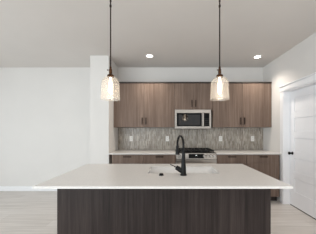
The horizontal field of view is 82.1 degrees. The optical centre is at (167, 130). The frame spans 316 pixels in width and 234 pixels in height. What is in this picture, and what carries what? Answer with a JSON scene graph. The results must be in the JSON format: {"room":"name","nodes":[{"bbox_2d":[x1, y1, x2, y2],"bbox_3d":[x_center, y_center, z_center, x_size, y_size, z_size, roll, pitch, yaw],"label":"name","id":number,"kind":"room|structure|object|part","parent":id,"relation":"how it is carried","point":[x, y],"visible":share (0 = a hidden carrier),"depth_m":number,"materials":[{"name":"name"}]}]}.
{"room":"kitchen","nodes":[
{"label":"kitchen","id":0,"kind":"room"},
{"bbox_2d":[90,56,117,163],"bbox_3d":[-1.282,-0.041,3.703,0.347,2.740,0.635,0,0,0],"label":"wall partition","id":1,"kind":"structure","parent":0,"point":[103,133],"depth_m":3.38,"materials":[{"name":"paint"}]},
{"bbox_2d":[0,67,262,185],"bbox_3d":[-1.195,-0.041,4.080,7.410,2.740,0.120,0,0,0],"label":"wall","id":2,"kind":"structure","parent":0,"point":[45,111],"depth_m":4.02,"materials":[{"name":"paint"}]},
{"bbox_2d":[0,186,56,190],"bbox_3d":[-3.127,1.276,4.013,3.345,0.105,0.014,0,0,0],"label":"baseboard","id":3,"kind":"structure","parent":2,"relation":"attached to","point":[2,188],"depth_m":4.01,"materials":[{"name":"white paint"}]},
{"bbox_2d":[114,83,174,127],"bbox_3d":[-0.485,-0.523,3.827,1.240,0.895,0.364,0,0,0],"label":"upper cabinet","id":4,"kind":"object","parent":2,"relation":"attached to","point":[136,105],"visible":1,"depth_m":3.68,"materials":[{"name":"brown laminate"}]},
{"bbox_3d":[-0.795,-0.523,3.688,0.616,0.892,0.019,0,0,0],"label":"door","id":5,"kind":"part","parent":4,"relation":"part of","materials":[{"name":"grey laminate"}]},
{"bbox_3d":[-0.175,-0.523,3.688,0.616,0.892,0.019,0,0,0],"label":"door","id":6,"kind":"part","parent":4,"relation":"part of","materials":[{"name":"grey laminate"}]},
{"bbox_2d":[114,82,271,82],"bbox_3d":[0.501,-0.986,3.845,3.212,0.027,0.346,0,0,0],"label":"strip","id":7,"kind":"object","parent":4,"relation":"on","point":[114,82],"visible":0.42,"depth_m":3.67,"materials":[{"name":"brown laminate"}]},
{"bbox_2d":[118,128,262,149],"bbox_3d":[0.501,0.171,4.015,3.216,0.484,0.010,0,0,0],"label":"tile backsplash","id":8,"kind":"structure","parent":2,"relation":"attached to","point":[143,138],"depth_m":4.01,"materials":[{"name":"tile"}]},
{"bbox_2d":[175,83,211,109],"bbox_3d":[0.521,-0.704,3.827,0.769,0.535,0.364,0,0,0],"label":"upper cabinet","id":9,"kind":"object","parent":2,"relation":"attached to","point":[188,96],"visible":0.92,"depth_m":3.68,"materials":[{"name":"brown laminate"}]},
{"bbox_3d":[0.330,-0.703,3.688,0.381,0.532,0.019,0,0,0],"label":"door","id":10,"kind":"part","parent":9,"relation":"part of","materials":[{"name":"grey laminate"}]},
{"bbox_2d":[174,110,210,128],"bbox_3d":[0.502,-0.236,3.799,0.731,0.393,0.418,0,0,0],"label":"microwave","id":11,"kind":"object","parent":9,"relation":"attached to","point":[184,119],"visible":1,"depth_m":3.64,"materials":[{"name":"metal"}]},
{"bbox_3d":[0.778,-0.228,3.647,0.111,0.268,0.017,0,0,0],"label":"control panel","id":12,"kind":"part","parent":11,"relation":"part of","materials":[{"name":"black glass"}]},
{"bbox_3d":[0.795,-0.238,3.650,0.145,0.385,0.029,0,0,0],"label":"control frame","id":13,"kind":"part","parent":11,"relation":"part of","materials":[{"name":"metal"}]},
{"bbox_3d":[0.714,-0.703,3.688,0.381,0.532,0.019,0,0,0],"label":"door","id":14,"kind":"part","parent":9,"relation":"part of","materials":[{"name":"grey laminate"}]},
{"bbox_2d":[211,83,271,127],"bbox_3d":[1.508,-0.523,3.827,1.199,0.895,0.364,0,0,0],"label":"upper cabinet","id":15,"kind":"object","parent":2,"relation":"attached to","point":[238,105],"visible":0.95,"depth_m":3.68,"materials":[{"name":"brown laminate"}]},
{"bbox_3d":[1.208,-0.523,3.688,0.596,0.892,0.019,0,0,0],"label":"door","id":16,"kind":"part","parent":15,"relation":"part of","materials":[{"name":"grey laminate"}]},
{"bbox_3d":[1.807,-0.523,3.688,0.596,0.892,0.019,0,0,0],"label":"door","id":17,"kind":"part","parent":15,"relation":"part of","materials":[{"name":"grey laminate"}]},
{"bbox_2d":[0,0,315,66],"bbox_3d":[-1.195,-1.461,0.060,7.410,0.100,8.120,0,0,0],"label":"ceiling","id":18,"kind":"structure","parent":0,"point":[33,33],"depth_m":2.54,"materials":[{"name":"paint"}]},
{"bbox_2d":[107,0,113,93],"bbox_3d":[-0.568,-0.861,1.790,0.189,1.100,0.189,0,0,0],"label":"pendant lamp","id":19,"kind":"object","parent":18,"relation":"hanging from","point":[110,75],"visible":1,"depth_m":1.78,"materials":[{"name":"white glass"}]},
{"bbox_2d":[107,66,113,77],"bbox_3d":[-0.568,-0.584,1.790,0.068,0.110,0.068,0,0,0],"label":"socket","id":20,"kind":"object","parent":19,"relation":"attached to","point":[110,75],"depth_m":1.78,"materials":[{"name":"gold metal"}]},
{"bbox_3d":[-0.568,-0.998,1.790,0.012,0.774,0.012,0,0,0],"label":"rod","id":21,"kind":"part","parent":19,"relation":"part of","materials":[{"name":"brown metal"}]},
{"bbox_3d":[-0.568,-0.449,1.790,0.041,0.168,0.041,0,0,0],"label":"bulb","id":22,"kind":"part","parent":19,"relation":"part of","materials":[{"name":"white glass"}]},
{"bbox_2d":[216,0,222,93],"bbox_3d":[0.511,-0.861,1.790,0.189,1.100,0.189,0,0,0],"label":"pendant lamp","id":23,"kind":"object","parent":18,"relation":"hanging from","point":[219,75],"visible":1,"depth_m":1.78,"materials":[{"name":"brown"}]},
{"bbox_2d":[216,66,222,77],"bbox_3d":[0.511,-0.584,1.790,0.068,0.110,0.068,0,0,0],"label":"socket","id":24,"kind":"object","parent":23,"relation":"attached to","point":[219,75],"depth_m":1.78,"materials":[{"name":"brown metal"}]},
{"bbox_3d":[0.511,-0.998,1.790,0.012,0.774,0.012,0,0,0],"label":"rod","id":25,"kind":"part","parent":23,"relation":"part of","materials":[{"name":"brown metal"}]},
{"bbox_3d":[0.511,-0.449,1.790,0.041,0.168,0.041,0,0,0],"label":"bulb","id":26,"kind":"part","parent":23,"relation":"part of","materials":[{"name":"white glass"}]},
{"bbox_2d":[0,191,315,233],"bbox_3d":[-1.195,1.379,0.060,7.410,0.100,8.120,0,0,0],"label":"floor","id":27,"kind":"structure","parent":0,"point":[21,212],"depth_m":2.81,"materials":[{"name":"beige wood"}]},
{"bbox_2d":[112,155,143,163],"bbox_3d":[-0.751,0.882,3.670,0.587,0.894,0.678,0,0,0],"label":"base cabinet","id":28,"kind":"object","parent":27,"relation":"on","point":[116,159],"visible":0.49,"depth_m":3.37,"materials":[{"name":"brown laminate"}]},
{"bbox_3d":[-0.751,0.909,3.374,0.583,0.625,0.019,0,0,0],"label":"door","id":29,"kind":"part","parent":28,"relation":"part of","materials":[{"name":"grey laminate"}]},
{"bbox_2d":[108,150,175,154],"bbox_3d":[-0.479,0.424,3.672,1.253,0.020,0.674,0,0,0],"label":"countertop","id":30,"kind":"structure","parent":28,"relation":"on","point":[117,152],"depth_m":3.48,"materials":[{"name":"white stone"}]},
{"bbox_2d":[144,155,175,163],"bbox_3d":[-0.157,0.882,3.670,0.599,0.894,0.678,0,0,0],"label":"base cabinet","id":31,"kind":"object","parent":27,"relation":"on","point":[148,159],"visible":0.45,"depth_m":3.37,"materials":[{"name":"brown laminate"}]},
{"bbox_3d":[-0.157,0.909,3.374,0.595,0.625,0.019,0,0,0],"label":"door","id":32,"kind":"part","parent":31,"relation":"part of","materials":[{"name":"grey laminate"}]},
{"bbox_2d":[57,189,270,233],"bbox_3d":[-0.036,0.881,1.940,1.904,0.896,0.655,0,0,0],"label":"kitchen island","id":33,"kind":"object","parent":27,"relation":"on","point":[79,211],"visible":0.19,"depth_m":1.61,"materials":[{"name":"brown laminate"}]},
{"bbox_2d":[33,164,292,188],"bbox_3d":[-0.040,0.422,1.816,1.945,0.018,0.928,0,0,0],"label":"island countertop","id":34,"kind":"structure","parent":33,"relation":"on","point":[88,176],"depth_m":1.58,"materials":[{"name":"white stone"}]},
{"bbox_2d":[170,135,186,175],"bbox_3d":[0.124,0.226,1.773,0.160,0.375,0.191,0,0,22],"label":"kitchen faucet","id":35,"kind":"object","parent":34,"relation":"on","point":[182,169],"visible":1,"depth_m":1.69,"materials":[{"name":"black metal"}]},
{"bbox_3d":[0.081,0.355,1.713,0.126,0.081,0.045,0,0,19],"label":"lever","id":36,"kind":"part","parent":35,"relation":"part of","materials":[{"name":"black metal"}]},
{"bbox_2d":[149,168,217,172],"bbox_3d":[0.158,0.536,1.933,0.747,0.209,0.367,0,0,0],"label":"sink","id":37,"kind":"object","parent":34,"relation":"in","point":[152,170],"visible":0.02,"depth_m":2.10,"materials":[{"name":"white ceramic"}]},
{"bbox_2d":[175,148,216,163],"bbox_3d":[0.527,0.849,3.643,0.752,0.960,0.724,0,0,0],"label":"gas range","id":38,"kind":"object","parent":27,"relation":"on","point":[192,155],"visible":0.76,"depth_m":3.37,"materials":[{"name":"metal"}]},
{"bbox_2d":[175,149,214,152],"bbox_3d":[0.527,0.415,3.703,0.752,0.015,0.605,0,0,0],"label":"cooktop","id":39,"kind":"object","parent":38,"relation":"in","point":[175,149],"depth_m":3.60,"materials":[{"name":"black metal"}]},
{"bbox_3d":[0.527,0.784,3.360,0.746,0.490,0.029,0,0,0],"label":"oven door","id":40,"kind":"part","parent":38,"relation":"part of","materials":[{"name":"metal"}]},
{"bbox_3d":[0.527,0.467,3.408,0.752,0.113,0.085,0,0,0],"label":"control panel","id":41,"kind":"part","parent":38,"relation":"part of","materials":[{"name":"metal"}]},
{"bbox_3d":[0.527,0.594,3.313,0.672,0.028,0.064,0,0,0],"label":"handle","id":42,"kind":"part","parent":38,"relation":"part of","materials":[{"name":"metal"}]},
{"bbox_2d":[216,154,245,164],"bbox_3d":[1.185,0.882,3.670,0.547,0.894,0.678,0,0,0],"label":"base cabinet","id":43,"kind":"object","parent":27,"relation":"on","point":[221,159],"visible":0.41,"depth_m":3.37,"materials":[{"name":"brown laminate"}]},
{"bbox_3d":[1.185,0.909,3.374,0.543,0.625,0.019,0,0,0],"label":"door","id":44,"kind":"part","parent":43,"relation":"part of","materials":[{"name":"grey laminate"}]},
{"bbox_2d":[214,150,280,154],"bbox_3d":[1.508,0.424,3.672,1.201,0.020,0.674,0,0,0],"label":"countertop","id":45,"kind":"structure","parent":43,"relation":"on","point":[218,152],"depth_m":3.48,"materials":[{"name":"white stone"}]},
{"bbox_2d":[246,155,278,200],"bbox_3d":[1.768,0.882,3.670,0.615,0.894,0.678,0,0,0],"label":"base cabinet","id":46,"kind":"object","parent":27,"relation":"on","point":[268,165],"visible":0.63,"depth_m":3.37,"materials":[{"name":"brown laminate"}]},
{"bbox_3d":[1.768,0.520,3.374,0.611,0.148,0.019,0,0,0],"label":"drawer","id":47,"kind":"part","parent":46,"relation":"part of","materials":[{"name":"grey laminate"}]},
{"bbox_2d":[263,32,315,200],"bbox_3d":[2.185,-0.041,0.010,0.150,2.740,8.020,0,0,0],"label":"wall","id":48,"kind":"structure","parent":0,"point":[298,62],"depth_m":3.37,"materials":[{"name":"paint"}]},
{"bbox_2d":[278,72,315,204],"bbox_3d":[2.185,0.304,2.900,0.160,2.050,0.800,0,0,0],"label":"trim","id":49,"kind":"structure","parent":48,"relation":"attached to","point":[287,92],"depth_m":3.28,"materials":[{"name":"white paint"}]},
{"bbox_2d":[288,84,315,219],"bbox_3d":[2.193,0.314,2.900,0.113,2.028,0.758,0,0,0],"label":"door","id":50,"kind":"structure","parent":48,"relation":"in","point":[302,153],"depth_m":2.95,"materials":[{"name":"white paint"}]}
]}

